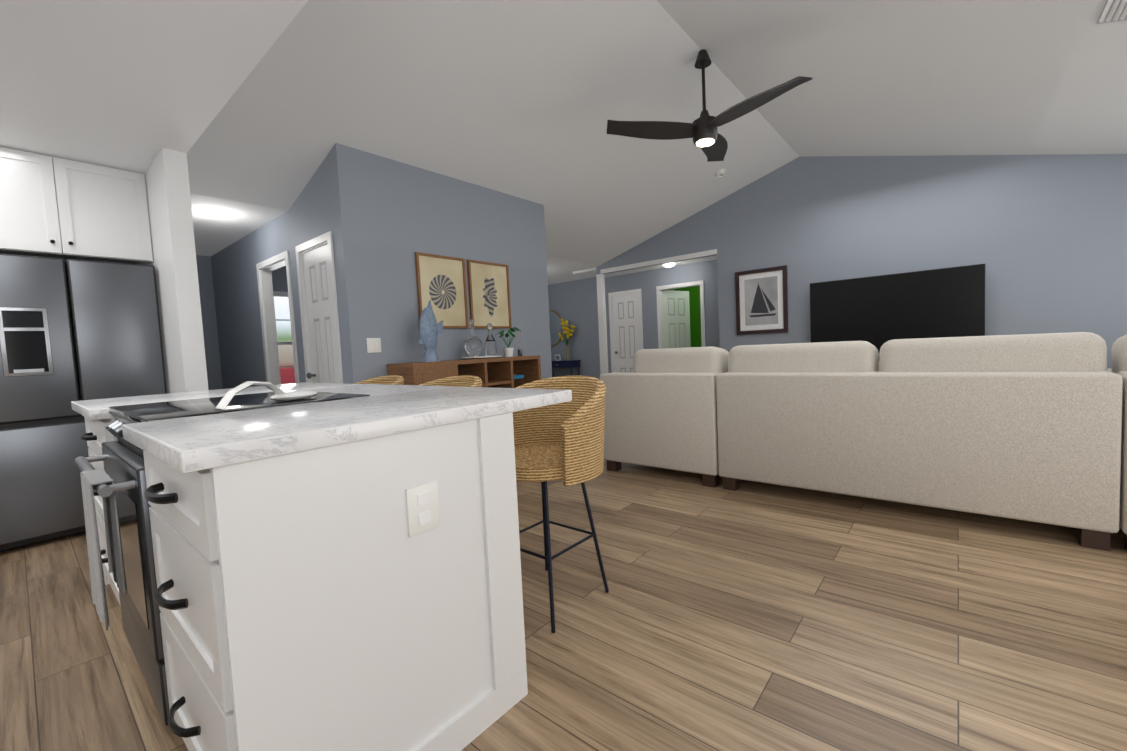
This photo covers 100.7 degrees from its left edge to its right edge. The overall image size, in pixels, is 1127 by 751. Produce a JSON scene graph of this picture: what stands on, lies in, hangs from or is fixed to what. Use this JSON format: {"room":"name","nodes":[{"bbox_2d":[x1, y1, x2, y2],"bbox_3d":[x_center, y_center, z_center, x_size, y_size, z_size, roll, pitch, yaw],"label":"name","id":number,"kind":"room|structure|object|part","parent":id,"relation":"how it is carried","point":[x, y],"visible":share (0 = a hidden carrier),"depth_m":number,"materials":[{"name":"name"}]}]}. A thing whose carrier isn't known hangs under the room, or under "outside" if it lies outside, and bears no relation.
{"room":"kitchen and living room","nodes":[
{"label":"kitchen and living room","id":0,"kind":"room"},
{"bbox_2d":[0,0,307,173],"bbox_3d":[-2.910,-1.771,1.379,3.158,0.896,3.060,0,4,40],"label":"ceiling","id":1,"kind":"structure","parent":0,"point":[136,86],"depth_m":2.15,"materials":[{"name":"white paint"}]},
{"bbox_2d":[145,148,207,392],"bbox_3d":[-2.890,-0.222,3.446,1.210,2.440,0.120,0,4,40],"label":"wall","id":2,"kind":"structure","parent":0,"point":[174,263],"depth_m":3.05,"materials":[{"name":"white paint"}]},
{"bbox_2d":[0,147,152,264],"bbox_3d":[-3.477,-1.090,3.187,0.637,0.616,0.892,0,4,40],"label":"upper cabinet","id":3,"kind":"object","parent":2,"relation":"attached to","point":[56,207],"visible":1,"depth_m":3.03,"materials":[{"name":"white wood"}]},
{"bbox_2d":[196,255,287,389],"bbox_3d":[-2.452,-1.122,8.448,0.100,3.600,8.400,0,4,40],"label":"wall","id":4,"kind":"structure","parent":0,"point":[208,312],"depth_m":5.94,"materials":[{"name":"grey"}]},
{"bbox_2d":[273,291,294,383],"bbox_3d":[-3.709,-0.480,6.844,0.048,1.450,1.140,0,4,40],"label":"room window","id":5,"kind":"structure","parent":4,"relation":"in","point":[284,336],"depth_m":6.59,"materials":[{"name":"white"}]},
{"bbox_2d":[211,143,551,388],"bbox_3d":[-2.325,-0.966,5.731,3.600,3.600,2.380,0,4,40],"label":"wall block","id":6,"kind":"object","parent":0,"point":[383,219],"visible":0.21,"depth_m":4.28,"materials":[{"name":"grey"}]},
{"bbox_2d":[295,231,342,382],"bbox_3d":[-2.067,-0.123,4.080,0.710,2.090,0.194,0,4,40],"label":"door","id":7,"kind":"structure","parent":6,"relation":"attached to","point":[320,312],"depth_m":4.05,"materials":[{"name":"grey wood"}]},
{"bbox_2d":[366,338,380,352],"bbox_3d":[-1.558,-0.249,3.841,0.012,0.120,0.120,0,4,40],"label":"switch plate","id":8,"kind":"object","parent":6,"relation":"attached to","point":[373,345],"visible":1,"depth_m":3.84,"materials":[{"name":"white plastic"}]},
{"bbox_2d":[415,252,468,327],"bbox_3d":[-1.121,-0.776,4.345,0.025,0.670,0.530,0,4,40],"label":"framed picture","id":9,"kind":"object","parent":6,"relation":"attached to","point":[441,282],"visible":0.85,"depth_m":4.35,"materials":[{"name":"beige paper"}]},
{"bbox_2d":[467,259,511,327],"bbox_3d":[-0.751,-0.820,4.783,0.025,0.670,0.530,0,4,40],"label":"framed picture","id":10,"kind":"object","parent":6,"relation":"attached to","point":[489,292],"visible":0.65,"depth_m":4.78,"materials":[{"name":"beige paper"}]},
{"bbox_2d":[0,460,1126,750],"bbox_3d":[0.210,0.850,4.361,9.850,0.100,11.700,0,4,40],"label":"floor","id":11,"kind":"structure","parent":0,"point":[752,616],"depth_m":1.71,"materials":[{"name":"brown wood"}]},
{"bbox_2d":[0,253,166,551],"bbox_3d":[-3.361,0.148,3.215,0.749,1.775,0.865,0,4,40],"label":"fridge","id":12,"kind":"object","parent":11,"relation":"on","point":[74,330],"visible":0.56,"depth_m":2.91,"materials":[{"name":"black"}]},
{"bbox_2d":[75,390,369,725],"bbox_3d":[-1.230,0.560,1.740,0.762,0.925,0.737,0,4,40],"label":"range","id":13,"kind":"object","parent":11,"relation":"on","point":[122,458],"visible":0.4,"depth_m":1.43,"materials":[{"name":"black"}]},
{"bbox_2d":[80,469,126,630],"bbox_3d":[-1.329,0.493,1.351,0.251,0.413,0.058,0,4,40],"label":"towel","id":14,"kind":"object","parent":13,"relation":"hanging from","point":[90,479],"visible":1,"depth_m":1.31,"materials":[{"name":"white fabric"}]},
{"bbox_2d":[214,381,317,409],"bbox_3d":[-0.992,0.054,1.574,0.173,0.082,0.334,0,4,40],"label":"spoon rest","id":15,"kind":"object","parent":13,"relation":"on","point":[280,395],"visible":0.98,"depth_m":1.57,"materials":[{"name":"white ceramic"}]},
{"bbox_2d":[256,250,299,384],"bbox_3d":[-2.803,-0.126,4.712,0.850,2.090,0.115,0,4,40],"label":"door frame","id":16,"kind":"structure","parent":11,"relation":"on","point":[265,268],"depth_m":4.89,"materials":[{"name":"white wood"}]},
{"bbox_2d":[71,390,527,750],"bbox_3d":[-1.236,0.577,1.841,2.228,0.880,0.787,0,4,40],"label":"kitchen island","id":17,"kind":"object","parent":11,"relation":"on","point":[340,575],"depth_m":1.07,"materials":[{"name":"white wood"}]},
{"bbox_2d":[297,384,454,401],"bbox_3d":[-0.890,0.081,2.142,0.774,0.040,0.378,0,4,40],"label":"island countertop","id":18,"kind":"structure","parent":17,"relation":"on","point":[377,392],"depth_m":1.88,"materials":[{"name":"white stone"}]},
{"bbox_2d":[354,375,403,384],"bbox_3d":[-1.270,0.482,3.018,0.551,0.936,0.506,0,4,40],"label":"stool","id":19,"kind":"object","parent":11,"relation":"on","point":[393,380],"visible":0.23,"depth_m":3.19,"materials":[{"name":"wicker"}]},
{"bbox_2d":[420,375,481,386],"bbox_3d":[-0.674,0.483,2.515,0.551,0.936,0.506,0,4,40],"label":"stool","id":20,"kind":"object","parent":11,"relation":"on","point":[466,381],"visible":0.19,"depth_m":2.68,"materials":[{"name":"wicker"}]},
{"bbox_2d":[387,355,540,387],"bbox_3d":[-0.838,0.346,4.388,0.397,1.000,1.470,0,4,40],"label":"console","id":21,"kind":"object","parent":11,"relation":"on","point":[499,372],"visible":0.23,"depth_m":4.32,"materials":[{"name":"brown wood"}]},
{"bbox_2d":[417,300,442,361],"bbox_3d":[-1.149,-0.386,4.027,0.150,0.530,0.270,0,4,40],"label":"fish sculpture","id":22,"kind":"object","parent":21,"relation":"on","point":[431,329],"visible":1,"depth_m":3.98,"materials":[{"name":"blue ceramic"}]},
{"bbox_2d":[462,319,501,358],"bbox_3d":[-0.788,-0.350,4.454,0.380,0.375,0.380,0,4,40],"label":"decorative bottles","id":23,"kind":"object","parent":21,"relation":"on","point":[473,345],"visible":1,"depth_m":4.38,"materials":[{"name":"clear glass"}]},
{"bbox_2d":[496,327,520,356],"bbox_3d":[-0.539,-0.339,4.714,0.242,0.297,0.256,0,4,40],"label":"plant","id":24,"kind":"object","parent":21,"relation":"on","point":[508,351],"visible":1,"depth_m":4.70,"materials":[{"name":"green plant"}]},
{"bbox_2d":[515,332,522,355],"bbox_3d":[-0.458,-0.339,4.877,0.058,0.270,0.096,0,4,40],"label":"reed diffuser","id":25,"kind":"object","parent":21,"relation":"on","point":[519,352],"visible":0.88,"depth_m":4.86,"materials":[{"name":"clear glass"}]},
{"bbox_2d":[514,374,523,378],"bbox_3d":[-0.494,0.009,4.741,0.128,0.046,0.148,0,4,40],"label":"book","id":26,"kind":"object","parent":21,"relation":"in","point":[518,376],"visible":0.67,"depth_m":4.70,"materials":[{"name":"blue paper"}]},
{"bbox_2d":[513,376,608,632],"bbox_3d":[-0.063,0.485,1.999,0.551,0.936,0.506,0,4,40],"label":"stool","id":27,"kind":"object","parent":11,"relation":"on","point":[564,441],"visible":0.85,"depth_m":1.89,"materials":[{"name":"wicker"}]},
{"bbox_2d":[551,360,580,376],"bbox_3d":[-0.027,0.085,9.835,0.820,0.800,0.310,0,4,40],"label":"table","id":28,"kind":"object","parent":11,"relation":"on","point":[565,363],"visible":0.44,"depth_m":9.62,"materials":[{"name":"blue paint"}]},
{"bbox_2d":[555,354,560,360],"bbox_3d":[-0.116,-0.382,9.929,0.140,0.130,0.063,0,4,40],"label":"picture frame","id":29,"kind":"object","parent":28,"relation":"on","point":[557,358],"visible":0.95,"depth_m":9.91,"materials":[{"name":"white"}]},
{"bbox_2d":[558,318,574,359],"bbox_3d":[0.062,-0.752,9.665,0.410,0.879,0.203,0,4,40],"label":"flower vase","id":30,"kind":"object","parent":28,"relation":"on","point":[567,333],"visible":1,"depth_m":9.65,"materials":[{"name":"yellow"}]},
{"bbox_2d":[600,332,1126,550],"bbox_3d":[2.793,0.180,3.825,3.975,1.054,2.990,0,4,40],"label":"sofa","id":31,"kind":"object","parent":11,"relation":"on","point":[1030,427],"visible":1,"depth_m":2.64,"materials":[{"name":"fabric"}]},
{"bbox_3d":[3.693,0.207,5.297,2.000,0.740,0.474,0,4,40],"label":"media console","id":32,"kind":"object","parent":11,"relation":"on","visible":0},
{"bbox_2d":[810,264,985,352],"bbox_3d":[3.693,-0.654,5.292,1.615,0.972,0.272,0,4,40],"label":"tv","id":33,"kind":"object","parent":32,"relation":"on","point":[878,312],"visible":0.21,"depth_m":5.20,"materials":[{"name":"black plastic"}]},
{"bbox_2d":[548,259,719,378],"bbox_3d":[1.157,-1.325,8.970,4.740,3.600,0.130,0,4,40],"label":"wall","id":34,"kind":"structure","parent":0,"point":[575,302],"depth_m":9.31,"materials":[{"name":"grey paint"}]},
{"bbox_3d":[-0.305,-1.025,10.168,0.800,0.800,0.027,0,4,40],"label":"round mirror","id":35,"kind":"part","parent":34,"relation":"part of","materials":[{"name":"mirror"}]},
{"bbox_2d":[608,289,642,371],"bbox_3d":[1.235,-0.572,8.979,0.730,2.090,0.194,0,4,40],"label":"door","id":36,"kind":"structure","parent":34,"relation":"attached to","point":[626,327],"depth_m":8.97,"materials":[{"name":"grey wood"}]},
{"bbox_2d":[573,255,716,277],"bbox_3d":[1.502,-1.924,7.982,2.740,0.080,0.900,0,4,40],"label":"ceiling","id":37,"kind":"structure","parent":0,"point":[591,272],"depth_m":8.34,"materials":[{"name":"grey paint"}]},
{"bbox_2d":[663,262,675,266],"bbox_3d":[1.758,-1.854,7.773,0.220,0.100,0.220,0,4,40],"label":"ceiling lamp","id":38,"kind":"object","parent":37,"relation":"attached to","point":[669,265],"visible":0.48,"depth_m":7.71,"materials":[{"name":"white"}]},
{"bbox_2d":[187,0,1126,284],"bbox_3d":[0.052,-2.056,4.204,9.800,1.192,11.700,0,4,40],"label":"ceiling","id":39,"kind":"structure","parent":0,"point":[523,98],"depth_m":3.57,"materials":[{"name":"grey paint"}]},
{"bbox_2d":[607,49,811,161],"bbox_3d":[1.232,-2.202,3.684,1.392,0.701,1.385,0,4,40],"label":"ceiling fan","id":40,"kind":"object","parent":39,"relation":"hanging from","point":[707,137],"visible":1,"depth_m":3.64,"materials":[{"name":"black metal"}]},
{"bbox_2d":[715,169,725,177],"bbox_3d":[1.940,-2.496,5.769,0.134,0.070,0.136,0,4,40],"label":"smoke detector","id":41,"kind":"object","parent":39,"relation":"attached to","point":[720,173],"visible":0.98,"depth_m":5.74,"materials":[{"name":"white plastic"}]},
{"bbox_2d":[1096,0,1126,23],"bbox_3d":[2.907,-1.923,2.396,0.176,0.061,0.400,0,4,40],"label":"ceiling vent","id":42,"kind":"object","parent":39,"relation":"in","point":[1114,11],"visible":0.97,"depth_m":2.48,"materials":[{"name":"grey metal"}]},
{"bbox_2d":[656,280,705,348],"bbox_3d":[2.325,-0.596,8.518,0.890,2.090,0.803,0,4,40],"label":"door frame","id":43,"kind":"structure","parent":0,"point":[676,319],"depth_m":8.57,"materials":[{"name":"grey wood"}]},
{"bbox_2d":[674,286,701,346],"bbox_3d":[2.702,-1.430,9.512,2.400,3.600,0.100,0,4,40],"label":"wall","id":44,"kind":"structure","parent":0,"point":[695,314],"depth_m":9.49,"materials":[{"name":"green paint"}]},
{"bbox_2d":[596,154,1126,373],"bbox_3d":[3.540,-1.277,6.259,6.880,3.600,1.000,0,4,40],"label":"wall","id":45,"kind":"structure","parent":0,"point":[1043,238],"depth_m":5.11,"materials":[{"name":"blue paint"}]},
{"bbox_2d":[600,249,716,273],"bbox_3d":[1.417,-1.777,7.339,2.040,0.070,0.012,0,4,40],"label":"trim","id":46,"kind":"structure","parent":45,"relation":"attached to","point":[670,259],"depth_m":7.25,"materials":[{"name":"white"}]},
{"bbox_2d":[735,265,787,334],"bbox_3d":[2.679,-1.005,6.333,0.670,0.870,0.030,0,4,40],"label":"framed picture","id":47,"kind":"object","parent":45,"relation":"attached to","point":[761,301],"visible":0.98,"depth_m":6.32,"materials":[{"name":"black"}]}
]}

